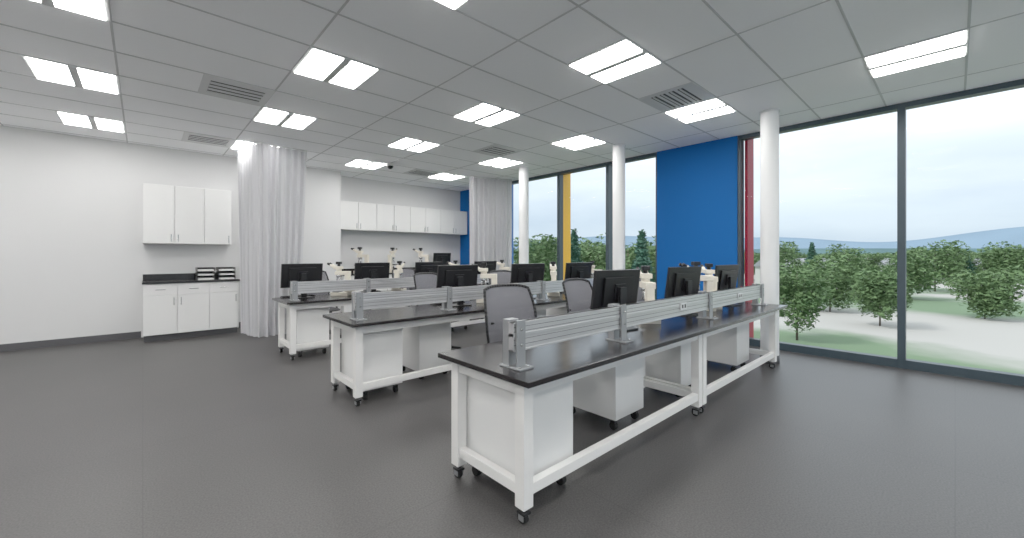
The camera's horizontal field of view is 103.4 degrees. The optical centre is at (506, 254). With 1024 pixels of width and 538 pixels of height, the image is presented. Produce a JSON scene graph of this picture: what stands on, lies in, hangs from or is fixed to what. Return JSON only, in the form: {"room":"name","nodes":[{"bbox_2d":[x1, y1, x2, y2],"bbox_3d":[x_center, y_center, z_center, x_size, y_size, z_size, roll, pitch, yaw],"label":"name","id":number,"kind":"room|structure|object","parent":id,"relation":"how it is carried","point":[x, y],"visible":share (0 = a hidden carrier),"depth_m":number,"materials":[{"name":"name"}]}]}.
{"room":"laboratory","nodes":[
{"label":"laboratory","id":0,"kind":"room"},
{"bbox_2d":[0,125,340,343],"bbox_3d":[-6.092,-0.225,6.706,6.320,3.090,0.680,0,0,-42],"label":"wall","id":1,"kind":"structure","parent":0,"point":[74,257],"depth_m":6.10,"materials":[{"name":"paint"}]},
{"bbox_2d":[0,313,334,351],"bbox_3d":[-5.861,1.270,6.449,6.320,0.100,0.012,0,0,-42],"label":"baseboard","id":2,"kind":"structure","parent":1,"relation":"attached to","point":[129,335],"depth_m":5.93,"materials":[{"name":"rubber"}]},
{"bbox_2d":[143,183,230,244],"bbox_3d":[-5.282,-0.645,6.718,1.140,0.930,0.384,0,0,-42],"label":"upper cabinet","id":3,"kind":"object","parent":1,"relation":"attached to","point":[171,214],"visible":1,"depth_m":6.56,"materials":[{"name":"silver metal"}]},
{"bbox_2d":[341,176,459,268],"bbox_3d":[-2.630,-0.225,10.146,3.430,3.090,0.200,0,0,-42],"label":"wall","id":4,"kind":"structure","parent":0,"point":[377,245],"depth_m":9.93,"materials":[{"name":"paint"}]},
{"bbox_2d":[341,201,466,234],"bbox_3d":[-2.442,-0.860,9.915,3.400,0.620,0.394,0,0,-42],"label":"upper cabinet","id":5,"kind":"object","parent":4,"relation":"attached to","point":[355,216],"visible":0.97,"depth_m":9.61,"materials":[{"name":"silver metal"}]},
{"bbox_2d":[460,190,469,264],"bbox_3d":[-0.960,-0.225,11.079,0.300,3.090,1.050,0,0,-42],"label":"wall","id":6,"kind":"structure","parent":0,"point":[464,195],"depth_m":11.03,"materials":[{"name":"paint"}]},
{"bbox_2d":[0,317,1023,537],"bbox_3d":[-0.707,1.395,3.400,10.300,0.150,12.800,0,0,-42],"label":"floor","id":7,"kind":"structure","parent":0,"point":[227,435],"depth_m":2.63,"materials":[{"name":"plastic"}]},
{"bbox_2d":[142,273,239,341],"bbox_3d":[-5.174,0.815,6.654,1.235,1.010,0.624,0,0,-42],"label":"base cabinet","id":8,"kind":"object","parent":7,"relation":"on","point":[175,306],"visible":0.98,"depth_m":6.43,"materials":[{"name":"metal"}]},
{"bbox_2d":[195,267,214,279],"bbox_3d":[-5.054,0.309,6.779,0.240,0.200,0.320,0,0,-42],"label":"paper tray","id":9,"kind":"object","parent":8,"relation":"on","point":[203,273],"visible":0.99,"depth_m":6.81,"materials":[{"name":"black plastic"}]},
{"bbox_2d":[216,267,235,278],"bbox_3d":[-4.833,0.309,6.952,0.240,0.200,0.320,0,0,-42],"label":"paper tray","id":10,"kind":"object","parent":8,"relation":"on","point":[221,272],"visible":0.99,"depth_m":6.91,"materials":[{"name":"black plastic"}]},
{"bbox_2d":[286,307,329,356],"bbox_3d":[-2.704,1.012,5.484,0.408,0.615,0.539,0,0,-42],"label":"pedestal","id":11,"kind":"object","parent":7,"relation":"on","point":[311,326],"visible":0.6,"depth_m":5.29,"materials":[{"name":"silver metal"}]},
{"bbox_2d":[307,271,341,337],"bbox_3d":[-2.946,0.781,6.402,0.613,1.077,0.630,0,0,37],"label":"office chair","id":12,"kind":"object","parent":7,"relation":"on","point":[324,277],"visible":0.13,"depth_m":6.60,"materials":[{"name":"fabric"}]},
{"bbox_2d":[342,328,402,399],"bbox_3d":[-1.326,1.012,3.954,0.408,0.615,0.539,0,0,-42],"label":"pedestal","id":13,"kind":"object","parent":7,"relation":"on","point":[382,350],"visible":0.6,"depth_m":3.78,"materials":[{"name":"silver metal"}]},
{"bbox_2d":[341,267,414,312],"bbox_3d":[-2.349,0.815,9.831,3.405,1.010,0.644,0,0,-42],"label":"base cabinet","id":14,"kind":"object","parent":7,"relation":"on","point":[348,308],"visible":0.03,"depth_m":8.64,"materials":[{"name":"metal"}]},
{"bbox_2d":[351,247,368,272],"bbox_3d":[-3.230,0.116,8.999,0.456,0.586,0.207,0,0,2],"label":"microscope","id":15,"kind":"object","parent":14,"relation":"on","point":[366,257],"visible":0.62,"depth_m":8.96,"materials":[{"name":"white plastic"}]},
{"bbox_2d":[387,247,397,272],"bbox_3d":[-2.689,0.116,9.486,0.207,0.586,0.456,0,0,4],"label":"microscope","id":16,"kind":"object","parent":14,"relation":"on","point":[392,252],"visible":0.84,"depth_m":9.42,"materials":[{"name":"white plastic"}]},
{"bbox_2d":[413,248,428,261],"bbox_3d":[-2.093,0.116,10.023,0.456,0.586,0.207,0,0,2],"label":"microscope","id":17,"kind":"object","parent":14,"relation":"on","point":[420,252],"visible":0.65,"depth_m":9.98,"materials":[{"name":"white plastic"}]},
{"bbox_2d":[433,253,450,264],"bbox_3d":[-1.655,0.177,10.432,0.520,0.465,0.200,0,0,-42],"label":"computer monitor","id":18,"kind":"object","parent":14,"relation":"on","point":[437,257],"visible":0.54,"depth_m":10.39,"materials":[{"name":"black plastic"}]},
{"bbox_2d":[272,289,484,360],"bbox_3d":[-1.343,0.950,6.595,4.230,0.740,0.760,0,0,-42],"label":"lab bench","id":19,"kind":"object","parent":7,"relation":"on","point":[320,301],"visible":0.2,"depth_m":5.26,"materials":[{"name":"silver metal"}]},
{"bbox_2d":[280,263,322,298],"bbox_3d":[-2.745,0.347,5.441,0.520,0.465,0.200,0,0,-45],"label":"computer monitor","id":20,"kind":"object","parent":19,"relation":"on","point":[303,272],"visible":0.73,"depth_m":5.39,"materials":[{"name":"black plastic"}]},
{"bbox_2d":[327,262,354,295],"bbox_3d":[-2.384,0.337,5.818,0.377,0.484,0.171,0,0,2],"label":"microscope","id":21,"kind":"object","parent":19,"relation":"on","point":[338,272],"visible":0.7,"depth_m":5.78,"materials":[{"name":"white plastic"}]},
{"bbox_2d":[354,262,389,291],"bbox_3d":[-2.019,0.347,6.095,0.520,0.465,0.200,0,0,-36],"label":"computer monitor","id":22,"kind":"object","parent":19,"relation":"on","point":[362,270],"visible":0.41,"depth_m":6.06,"materials":[{"name":"black plastic"}]},
{"bbox_2d":[289,274,504,300],"bbox_3d":[-1.263,0.457,6.462,3.990,0.244,0.155,0,0,-42],"label":"rail","id":23,"kind":"object","parent":19,"relation":"on","point":[365,284],"visible":0.53,"depth_m":5.61,"materials":[{"name":"metal"}]},
{"bbox_2d":[391,261,405,290],"bbox_3d":[-1.710,0.337,6.425,0.171,0.484,0.377,0,0,4],"label":"microscope","id":24,"kind":"object","parent":19,"relation":"on","point":[397,273],"visible":0.66,"depth_m":6.41,"materials":[{"name":"white plastic"}]},
{"bbox_2d":[414,262,441,275],"bbox_3d":[-1.295,0.347,6.746,0.200,0.465,0.520,0,0,43],"label":"computer monitor","id":25,"kind":"object","parent":19,"relation":"on","point":[420,267],"visible":0.41,"depth_m":6.69,"materials":[{"name":"black plastic"}]},
{"bbox_2d":[474,261,496,285],"bbox_3d":[-0.390,0.347,7.561,0.520,0.465,0.200,0,0,-42],"label":"computer monitor","id":26,"kind":"object","parent":19,"relation":"on","point":[491,265],"visible":0.38,"depth_m":7.57,"materials":[{"name":"black plastic"}]},
{"bbox_2d":[497,260,510,270],"bbox_3d":[-0.058,0.337,7.912,0.377,0.484,0.171,0,0,19],"label":"microscope","id":27,"kind":"object","parent":19,"relation":"on","point":[501,264],"visible":0.42,"depth_m":7.88,"materials":[{"name":"white plastic"}]},
{"bbox_2d":[392,268,414,306],"bbox_3d":[-1.792,0.781,7.375,0.630,1.077,0.613,0,0,-36],"label":"office chair","id":28,"kind":"object","parent":7,"relation":"on","point":[407,272],"visible":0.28,"depth_m":7.61,"materials":[{"name":"black plastic"}]},
{"bbox_2d":[402,322,450,378],"bbox_3d":[-0.941,1.012,4.557,0.408,0.615,0.539,0,0,-42],"label":"pedestal","id":29,"kind":"object","parent":7,"relation":"on","point":[421,345],"visible":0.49,"depth_m":4.35,"materials":[{"name":"silver metal"}]},
{"bbox_2d":[413,272,460,348],"bbox_3d":[-0.923,0.781,5.425,0.613,1.077,0.630,0,0,37],"label":"office chair","id":30,"kind":"object","parent":7,"relation":"on","point":[420,279],"visible":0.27,"depth_m":5.55,"materials":[{"name":"fabric"}]},
{"bbox_2d":[323,293,571,406],"bbox_3d":[0.035,0.950,5.064,4.230,0.740,0.760,0,0,-42],"label":"lab bench","id":31,"kind":"object","parent":7,"relation":"on","point":[377,320],"visible":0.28,"depth_m":3.88,"materials":[{"name":"silver metal"}]},
{"bbox_2d":[436,265,477,306],"bbox_3d":[-0.551,0.347,4.644,0.520,0.465,0.200,0,0,-36],"label":"computer monitor","id":32,"kind":"object","parent":31,"relation":"on","point":[447,275],"visible":0.74,"depth_m":4.60,"materials":[{"name":"black plastic"}]},
{"bbox_2d":[350,278,592,320],"bbox_3d":[0.115,0.457,4.931,3.990,0.244,0.155,0,0,-42],"label":"rail","id":33,"kind":"object","parent":31,"relation":"on","point":[361,301],"visible":0.7,"depth_m":4.10,"materials":[{"name":"metal"}]},
{"bbox_2d":[471,263,496,302],"bbox_3d":[-0.248,0.337,4.970,0.377,0.484,0.171,0,0,2],"label":"microscope","id":34,"kind":"object","parent":31,"relation":"on","point":[483,270],"visible":0.48,"depth_m":4.93,"materials":[{"name":"white plastic"}]},
{"bbox_2d":[510,263,544,298],"bbox_3d":[0.294,0.347,5.406,0.520,0.465,0.200,0,0,-31],"label":"computer monitor","id":35,"kind":"object","parent":31,"relation":"on","point":[520,273],"visible":0.56,"depth_m":5.36,"materials":[{"name":"black plastic"}]},
{"bbox_2d":[547,262,559,295],"bbox_3d":[0.672,0.337,5.798,0.171,0.484,0.377,0,0,4],"label":"microscope","id":36,"kind":"object","parent":31,"relation":"on","point":[553,267],"visible":0.62,"depth_m":5.67,"materials":[{"name":"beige plastic"}]},
{"bbox_2d":[564,262,591,279],"bbox_3d":[1.105,0.347,6.136,0.520,0.465,0.200,0,0,-33],"label":"computer monitor","id":37,"kind":"object","parent":31,"relation":"on","point":[572,270],"visible":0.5,"depth_m":6.09,"materials":[{"name":"black plastic"}]},
{"bbox_2d":[590,261,594,277],"bbox_3d":[1.395,0.337,6.448,0.377,0.484,0.171,0,0,14],"label":"microscope","id":38,"kind":"object","parent":31,"relation":"on","point":[593,266],"visible":0.26,"depth_m":6.42,"materials":[{"name":"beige plastic"}]},
{"bbox_2d":[451,300,469,331],"bbox_3d":[-0.978,1.012,7.214,0.408,0.615,0.539,0,0,-42],"label":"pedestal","id":39,"kind":"object","parent":7,"relation":"on","point":[465,326],"visible":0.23,"depth_m":7.06,"materials":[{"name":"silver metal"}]},
{"bbox_2d":[489,270,510,284],"bbox_3d":[0.029,0.781,6.254,0.630,1.077,0.613,0,0,-31],"label":"office chair","id":40,"kind":"object","parent":7,"relation":"on","point":[500,273],"visible":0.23,"depth_m":6.48,"materials":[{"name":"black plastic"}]},
{"bbox_2d":[481,284,536,344],"bbox_3d":[0.121,0.781,3.162,0.630,1.077,0.613,0,0,-31],"label":"office chair","id":41,"kind":"object","parent":7,"relation":"on","point":[504,292],"visible":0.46,"depth_m":3.35,"materials":[{"name":"fabric"}]},
{"bbox_2d":[466,375,572,484],"bbox_3d":[0.058,1.012,2.387,0.408,0.615,0.539,0,0,-42],"label":"pedestal","id":42,"kind":"object","parent":7,"relation":"on","point":[490,409],"visible":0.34,"depth_m":2.23,"materials":[{"name":"silver metal"}]},
{"bbox_2d":[500,309,545,331],"bbox_3d":[0.215,1.012,5.530,0.408,0.615,0.539,0,0,-42],"label":"pedestal","id":43,"kind":"object","parent":7,"relation":"on","point":[540,313],"visible":0.02,"depth_m":5.40,"materials":[{"name":"silver metal"}]},
{"bbox_2d":[518,167,528,263],"bbox_3d":[0.351,-0.225,8.188,0.216,3.090,0.216,0,0,-42],"label":"column","id":44,"kind":"structure","parent":7,"relation":"on","point":[523,171],"depth_m":8.11,"materials":[{"name":"paint"}]},
{"bbox_2d":[546,307,588,315],"bbox_3d":[0.914,1.012,6.159,0.408,0.615,0.539,0,0,-42],"label":"pedestal","id":45,"kind":"object","parent":7,"relation":"on","point":[561,310],"visible":0.07,"depth_m":6.04,"materials":[{"name":"silver metal"}]},
{"bbox_2d":[562,278,591,312],"bbox_3d":[0.876,0.781,4.004,0.630,1.077,0.613,0,0,-42],"label":"office chair","id":46,"kind":"object","parent":7,"relation":"on","point":[580,295],"visible":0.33,"depth_m":4.18,"materials":[{"name":"fabric"}]},
{"bbox_2d":[573,358,642,429],"bbox_3d":[0.779,1.012,3.319,0.408,0.615,0.539,0,0,-42],"label":"pedestal","id":47,"kind":"object","parent":7,"relation":"on","point":[615,393],"visible":0.61,"depth_m":3.10,"materials":[{"name":"silver metal"}]},
{"bbox_2d":[438,302,786,523],"bbox_3d":[1.417,0.950,3.530,4.230,0.740,0.760,0,0,-42],"label":"lab bench","id":48,"kind":"object","parent":7,"relation":"on","point":[556,364],"visible":0.68,"depth_m":2.38,"materials":[{"name":"silver metal"}]},
{"bbox_2d":[590,269,640,330],"bbox_3d":[0.872,0.347,3.153,0.520,0.465,0.200,0,0,-35],"label":"computer monitor","id":49,"kind":"object","parent":48,"relation":"on","point":[620,287],"visible":0.62,"depth_m":3.10,"materials":[{"name":"black plastic"}]},
{"bbox_2d":[499,283,767,371],"bbox_3d":[1.497,0.457,3.396,3.990,0.244,0.155,0,0,-42],"label":"rail","id":50,"kind":"object","parent":48,"relation":"on","point":[519,336],"visible":1,"depth_m":2.61,"materials":[{"name":"metal"}]},
{"bbox_2d":[636,266,660,323],"bbox_3d":[1.218,0.337,3.518,0.171,0.484,0.377,0,0,4],"label":"microscope","id":51,"kind":"object","parent":48,"relation":"on","point":[648,288],"visible":0.52,"depth_m":3.44,"materials":[{"name":"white plastic"}]},
{"bbox_2d":[664,266,701,316],"bbox_3d":[1.740,0.347,3.936,0.520,0.465,0.200,0,0,-33],"label":"computer monitor","id":52,"kind":"object","parent":48,"relation":"on","point":[680,281],"visible":0.7,"depth_m":3.88,"materials":[{"name":"black plastic"}]},
{"bbox_2d":[679,262,715,310],"bbox_3d":[2.015,0.325,4.235,0.397,0.510,0.180,0,0,-4],"label":"microscope","id":53,"kind":"object","parent":48,"relation":"on","point":[707,280],"visible":0.22,"depth_m":4.21,"materials":[{"name":"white plastic"}]},
{"bbox_2d":[700,264,721,309],"bbox_3d":[2.229,0.337,4.428,0.171,0.484,0.377,0,0,10],"label":"microscope","id":54,"kind":"object","parent":48,"relation":"on","point":[708,271],"visible":0.34,"depth_m":4.41,"materials":[{"name":"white plastic"}]},
{"bbox_2d":[714,265,740,306],"bbox_3d":[2.551,0.347,4.666,0.520,0.465,0.200,0,0,-36],"label":"computer monitor","id":55,"kind":"object","parent":48,"relation":"on","point":[727,275],"visible":0.72,"depth_m":4.61,"materials":[{"name":"black plastic"}]},
{"bbox_2d":[612,144,625,269],"bbox_3d":[1.823,-0.225,6.553,0.216,3.090,0.216,0,0,-42],"label":"column","id":56,"kind":"structure","parent":7,"relation":"on","point":[618,149],"depth_m":6.47,"materials":[{"name":"paint"}]},
{"bbox_2d":[637,278,644,300],"bbox_3d":[1.731,0.781,4.774,0.630,1.077,0.613,0,0,-42],"label":"office chair","id":57,"kind":"object","parent":7,"relation":"on","point":[639,296],"visible":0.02,"depth_m":4.97,"materials":[{"name":"black plastic"}]},
{"bbox_2d":[645,342,690,396],"bbox_3d":[1.567,1.012,4.029,0.408,0.615,0.539,0,0,-42],"label":"pedestal","id":58,"kind":"object","parent":7,"relation":"on","point":[673,365],"visible":0.21,"depth_m":3.79,"materials":[{"name":"silver metal"}]},
{"bbox_2d":[657,136,743,299],"bbox_3d":[3.111,-0.225,6.558,0.300,3.090,1.255,0,0,-42],"label":"wall pier","id":59,"kind":"object","parent":7,"relation":"on","point":[697,184],"visible":0.5,"depth_m":6.40,"materials":[{"name":"paint"}]},
{"bbox_2d":[512,152,656,299],"bbox_3d":[1.093,-0.225,8.903,0.400,3.490,4.930,0,0,-42],"label":"window","id":60,"kind":"structure","parent":59,"relation":"attached to","point":[563,177],"depth_m":8.59,"materials":[{"name":"grey metal"}]},
{"bbox_2d":[738,79,1023,386],"bbox_3d":[5.377,-0.225,4.145,0.400,3.490,5.365,0,0,-42],"label":"window","id":61,"kind":"structure","parent":59,"relation":"attached to","point":[900,361],"depth_m":4.73,"materials":[{"name":"grey metal"}]},
{"bbox_2d":[707,323,748,371],"bbox_3d":[2.528,1.012,4.814,0.408,0.615,0.539,0,0,-42],"label":"pedestal","id":62,"kind":"object","parent":7,"relation":"on","point":[731,346],"visible":0.38,"depth_m":4.59,"materials":[{"name":"silver metal"}]},
{"bbox_2d":[759,108,779,363],"bbox_3d":[3.242,-0.225,4.978,0.216,3.090,0.216,0,0,-42],"label":"column","id":63,"kind":"structure","parent":7,"relation":"on","point":[769,118],"depth_m":4.90,"materials":[{"name":"paint"},{"name":"plaster"}]},
{"bbox_2d":[0,0,1023,190],"bbox_3d":[-0.707,-1.870,3.400,10.300,0.200,12.800,0,0,-42],"label":"ceiling","id":64,"kind":"structure","parent":0,"point":[816,37],"depth_m":3.79,"materials":[{"name":"tile"}]},
{"bbox_2d":[21,55,120,94],"bbox_3d":[-4.258,-1.757,3.997,0.620,0.018,0.620,0,0,-42],"label":"ceiling light","id":65,"kind":"object","parent":64,"relation":"in","point":[42,69],"depth_m":3.95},
{"bbox_2d":[32,0,110,21],"bbox_3d":[-3.014,-1.757,2.615,0.620,0.018,0.620,0,0,-42],"label":"ceiling light","id":66,"kind":"object","parent":64,"relation":"in","point":[99,9],"depth_m":2.85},
{"bbox_2d":[55,111,125,132],"bbox_3d":[-5.503,-1.757,5.379,0.620,0.018,0.620,0,0,-42],"label":"ceiling light","id":67,"kind":"object","parent":64,"relation":"in","point":[66,118],"depth_m":5.35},
{"bbox_2d":[181,131,235,147],"bbox_3d":[-4.582,-1.758,6.209,0.620,0.016,0.620,0,0,-42],"label":"ceiling air vent","id":68,"kind":"object","parent":64,"relation":"in","point":[187,136],"depth_m":6.17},
{"bbox_2d":[197,74,274,106],"bbox_3d":[-2.922,-1.758,4.366,0.620,0.016,0.620,0,0,-42],"label":"ceiling air vent","id":69,"kind":"object","parent":64,"relation":"in","point":[210,85],"depth_m":4.32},
{"bbox_2d":[230,140,279,149],"bbox_3d":[-4.121,-1.757,6.624,0.620,0.018,0.620,0,0,-42],"label":"ceiling light","id":70,"kind":"object","parent":64,"relation":"in","point":[238,144],"depth_m":6.41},
{"bbox_2d":[237,142,306,336],"bbox_3d":[-3.928,-0.238,6.556,1.144,3.057,0.516,0,0,-2],"label":"privacy curtain","id":71,"kind":"object","parent":64,"relation":"hanging from","point":[271,179],"visible":0.88,"depth_m":6.48,"materials":[{"name":"grey fabric"}]},
{"bbox_2d":[252,107,317,129],"bbox_3d":[-2.876,-1.757,5.242,0.620,0.018,0.620,0,0,-42],"label":"ceiling light","id":72,"kind":"object","parent":64,"relation":"in","point":[267,115],"depth_m":5.19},
{"bbox_2d":[291,47,380,88],"bbox_3d":[-1.632,-1.757,3.860,0.620,0.018,0.620,0,0,-42],"label":"ceiling light","id":73,"kind":"object","parent":64,"relation":"in","point":[325,66],"depth_m":3.82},
{"bbox_2d":[344,159,385,168],"bbox_3d":[-2.739,-1.757,7.869,0.620,0.018,0.620,0,0,-42],"label":"ceiling light","id":74,"kind":"object","parent":64,"relation":"in","point":[358,163],"depth_m":7.83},
{"bbox_2d":[386,163,393,168],"bbox_3d":[-2.247,-1.716,7.800,0.140,0.120,0.140,0,0,-42],"label":"security camera","id":75,"kind":"object","parent":64,"relation":"attached to","point":[389,165],"visible":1,"depth_m":7.76,"materials":[{"name":"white plastic"}]},
{"bbox_2d":[387,137,439,151],"bbox_3d":[-1.494,-1.757,6.486,0.620,0.018,0.620,0,0,-42],"label":"ceiling light","id":76,"kind":"object","parent":64,"relation":"in","point":[405,143],"depth_m":6.44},
{"bbox_2d":[402,169,440,176],"bbox_3d":[-1.817,-1.758,8.698,0.620,0.016,0.620,0,0,-42],"label":"ceiling air vent","id":77,"kind":"object","parent":64,"relation":"in","point":[418,172],"depth_m":8.67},
{"bbox_2d":[429,173,465,180],"bbox_3d":[-1.356,-1.757,9.113,0.620,0.018,0.620,0,0,-42],"label":"ceiling light","id":78,"kind":"object","parent":64,"relation":"in","point":[444,176],"depth_m":9.03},
{"bbox_2d":[434,0,469,10],"bbox_3d":[-0.387,-1.757,2.477,0.620,0.018,0.620,0,0,-42],"label":"ceiling light","id":79,"kind":"object","parent":64,"relation":"in","point":[455,5],"depth_m":2.82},
{"bbox_2d":[453,102,520,126],"bbox_3d":[-0.249,-1.757,5.104,0.620,0.018,0.620,0,0,-42],"label":"ceiling light","id":80,"kind":"object","parent":64,"relation":"in","point":[483,113],"depth_m":5.06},
{"bbox_2d":[469,176,511,283],"bbox_3d":[-0.352,-0.238,9.239,1.044,3.057,0.152,0,0,-26],"label":"privacy curtain","id":81,"kind":"object","parent":64,"relation":"hanging from","point":[490,199],"visible":0.64,"depth_m":9.24,"materials":[{"name":"grey fabric"}]},
{"bbox_2d":[472,144,522,156],"bbox_3d":[-0.158,-1.758,6.855,0.620,0.016,0.620,0,0,-42],"label":"ceiling air vent","id":82,"kind":"object","parent":64,"relation":"in","point":[495,150],"depth_m":6.80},
{"bbox_2d":[479,157,523,167],"bbox_3d":[-0.112,-1.757,7.731,0.620,0.018,0.620,0,0,-42],"label":"ceiling light","id":83,"kind":"object","parent":64,"relation":"in","point":[499,162],"depth_m":7.66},
{"bbox_2d":[0,0,1023,188],"bbox_3d":[-0.763,-1.773,3.350,9.750,0.014,12.400,0,0,-42],"label":"grid","id":84,"kind":"object","parent":64,"relation":"attached to","point":[837,1],"depth_m":3.93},
{"bbox_2d":[551,134,606,149],"bbox_3d":[1.133,-1.757,6.349,0.620,0.018,0.620,0,0,-42],"label":"ceiling light","id":85,"kind":"object","parent":64,"relation":"in","point":[580,141],"depth_m":6.30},
{"bbox_2d":[567,38,662,83],"bbox_3d":[0.995,-1.757,3.722,0.620,0.018,0.620,0,0,-42],"label":"ceiling light","id":86,"kind":"object","parent":64,"relation":"in","point":[622,58],"depth_m":3.68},
{"bbox_2d":[637,82,716,111],"bbox_3d":[1.917,-1.758,4.552,0.620,0.016,0.620,0,0,-42],"label":"ceiling air vent","id":87,"kind":"object","parent":64,"relation":"in","point":[687,94],"depth_m":4.51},
{"bbox_2d":[664,98,735,122],"bbox_3d":[2.377,-1.757,4.966,0.620,0.018,0.620,0,0,-42],"label":"ceiling light","id":88,"kind":"object","parent":64,"relation":"in","point":[713,107],"depth_m":4.94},
{"bbox_2d":[863,28,968,77],"bbox_3d":[3.622,-1.757,3.584,0.620,0.018,0.620,0,0,-42],"label":"ceiling light","id":89,"kind":"object","parent":64,"relation":"in","point":[953,45],"depth_m":3.53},
{"label":"outside","id":90,"kind":"structure","parent":0,"visible":0},
{"bbox_2d":[514,263,1023,373],"bbox_3d":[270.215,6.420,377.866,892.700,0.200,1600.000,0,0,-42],"label":"ground","id":91,"kind":"structure","parent":90,"point":[939,329],"depth_m":32.53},
{"bbox_2d":[529,234,556,294],"bbox_3d":[2.499,2.431,27.085,4.156,7.777,4.328,0,0,-42],"label":"deciduous tree","id":92,"kind":"object","parent":91,"relation":"on","point":[542,254],"visible":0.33,"depth_m":26.16,"materials":[{"name":"green plant"}]},
{"bbox_2d":[571,228,582,262],"bbox_3d":[4.302,2.305,26.011,3.659,8.029,3.642,0,0,-42],"label":"conifer tree","id":93,"kind":"object","parent":91,"relation":"on","point":[575,251],"visible":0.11,"depth_m":25.82,"materials":[{"name":"green plant"}]},
{"bbox_2d":[578,233,605,269],"bbox_3d":[6.496,2.246,32.069,5.667,8.148,5.102,0,0,-42],"label":"deciduous tree","id":94,"kind":"object","parent":91,"relation":"on","point":[587,255],"visible":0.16,"depth_m":31.16,"materials":[{"name":"green plant"}]},
{"bbox_2d":[580,239,604,269],"bbox_3d":[9.408,2.318,39.733,5.922,8.003,6.075,0,0,-42],"label":"deciduous tree","id":95,"kind":"object","parent":91,"relation":"on","point":[589,241],"visible":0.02,"depth_m":39.95,"materials":[{"name":"green plant"}]},
{"bbox_2d":[600,236,655,278],"bbox_3d":[8.714,2.471,29.030,4.314,7.698,4.519,0,0,45],"label":"deciduous tree","id":96,"kind":"object","parent":91,"relation":"on","point":[628,260],"visible":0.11,"depth_m":28.72,"materials":[{"name":"green plant"}]},
{"bbox_2d":[630,229,655,299],"bbox_3d":[7.352,2.445,21.988,3.562,7.750,3.745,0,0,-42],"label":"conifer tree","id":97,"kind":"object","parent":91,"relation":"on","point":[641,258],"visible":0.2,"depth_m":21.83,"materials":[{"name":"green plant"}]},
{"bbox_2d":[634,236,655,293],"bbox_3d":[12.334,2.277,33.091,4.710,8.085,5.529,0,0,-42],"label":"deciduous tree","id":98,"kind":"object","parent":91,"relation":"on","point":[654,272],"visible":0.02,"depth_m":32.62,"materials":[{"name":"green plant"}]},
{"bbox_2d":[513,248,1017,261],"bbox_3d":[140.413,-0.080,216.111,327.086,12.800,663.594,0,0,-42],"label":"forested ridge","id":99,"kind":"object","parent":91,"relation":"on","point":[805,250],"visible":0.03,"depth_m":275.81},
{"bbox_2d":[513,236,1022,281],"bbox_3d":[151.539,1.449,213.572,431.615,9.808,215.379,0,0,-42],"label":"woodland","id":100,"kind":"object","parent":91,"relation":"on","point":[875,259],"visible":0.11,"depth_m":93.08,"materials":[{"name":"green plant"}]},
{"bbox_2d":[513,227,1023,248],"bbox_3d":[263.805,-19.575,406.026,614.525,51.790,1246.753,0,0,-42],"label":"hills","id":101,"kind":"structure","parent":91,"relation":"on","point":[1014,236],"depth_m":473.14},
{"bbox_2d":[779,241,806,303],"bbox_3d":[34.286,2.292,50.222,5.675,8.055,5.668,0,0,-42],"label":"deciduous tree","id":102,"kind":"object","parent":91,"relation":"on","point":[785,248],"visible":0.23,"depth_m":48.83,"materials":[{"name":"green plant"}]},
{"bbox_2d":[754,259,833,283],"bbox_3d":[60.056,3.620,84.983,11.800,5.400,9.800,0,0,14],"label":"house","id":103,"kind":"structure","parent":91,"relation":"on","point":[757,265],"depth_m":88.66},
{"bbox_2d":[779,263,836,339],"bbox_3d":[21.695,3.436,29.963,4.337,5.768,4.195,0,0,-42],"label":"deciduous tree","id":104,"kind":"object","parent":91,"relation":"on","point":[806,295],"visible":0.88,"depth_m":29.15,"materials":[{"name":"green plant"}]},
{"bbox_2d":[804,242,820,264],"bbox_3d":[46.897,2.184,61.849,4.805,8.340,4.912,0,0,-9],"label":"conifer tree","id":105,"kind":"object","parent":91,"relation":"on","point":[811,253],"visible":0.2,"depth_m":61.82,"materials":[{"name":"green plant"}]},
{"bbox_2d":[798,253,869,311],"bbox_3d":[35.987,3.066,45.421,7.523,6.509,6.022,0,0,-15],"label":"deciduous tree","id":106,"kind":"object","parent":91,"relation":"on","point":[842,282],"visible":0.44,"depth_m":44.14,"materials":[{"name":"green plant"}]},
{"bbox_2d":[825,243,872,288],"bbox_3d":[50.512,2.237,59.895,6.988,8.166,6.091,0,0,-42],"label":"deciduous tree","id":107,"kind":"object","parent":91,"relation":"on","point":[853,251],"visible":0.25,"depth_m":58.97,"materials":[{"name":"green plant"}]},
{"bbox_2d":[850,264,913,325],"bbox_3d":[33.354,3.585,35.913,5.158,5.469,4.399,0,0,-42],"label":"deciduous tree","id":108,"kind":"object","parent":91,"relation":"on","point":[876,292],"visible":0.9,"depth_m":35.26,"materials":[{"name":"green plant"}]},
{"bbox_2d":[880,246,942,293],"bbox_3d":[57.452,2.511,57.930,6.435,7.619,7.167,0,0,-42],"label":"deciduous tree","id":109,"kind":"object","parent":91,"relation":"on","point":[926,280],"visible":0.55,"depth_m":56.38,"materials":[{"name":"green plant"}]},
{"bbox_2d":[907,239,974,291],"bbox_3d":[74.013,1.807,69.984,9.253,9.027,9.620,0,0,-42],"label":"deciduous tree","id":110,"kind":"object","parent":91,"relation":"on","point":[950,257],"visible":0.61,"depth_m":68.61,"materials":[{"name":"green plant"}]},
{"bbox_2d":[943,264,1023,318],"bbox_3d":[47.569,3.584,40.019,6.271,5.472,5.970,0,0,-42],"label":"deciduous tree","id":111,"kind":"object","parent":91,"relation":"on","point":[992,293],"visible":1,"depth_m":38.97,"materials":[{"name":"green plant"}]},
{"bbox_2d":[973,241,1023,291],"bbox_3d":[81.754,1.995,66.371,7.636,8.651,7.983,0,0,-42],"label":"deciduous tree","id":112,"kind":"object","parent":91,"relation":"on","point":[1005,257],"visible":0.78,"depth_m":65.30,"materials":[{"name":"green plant"}]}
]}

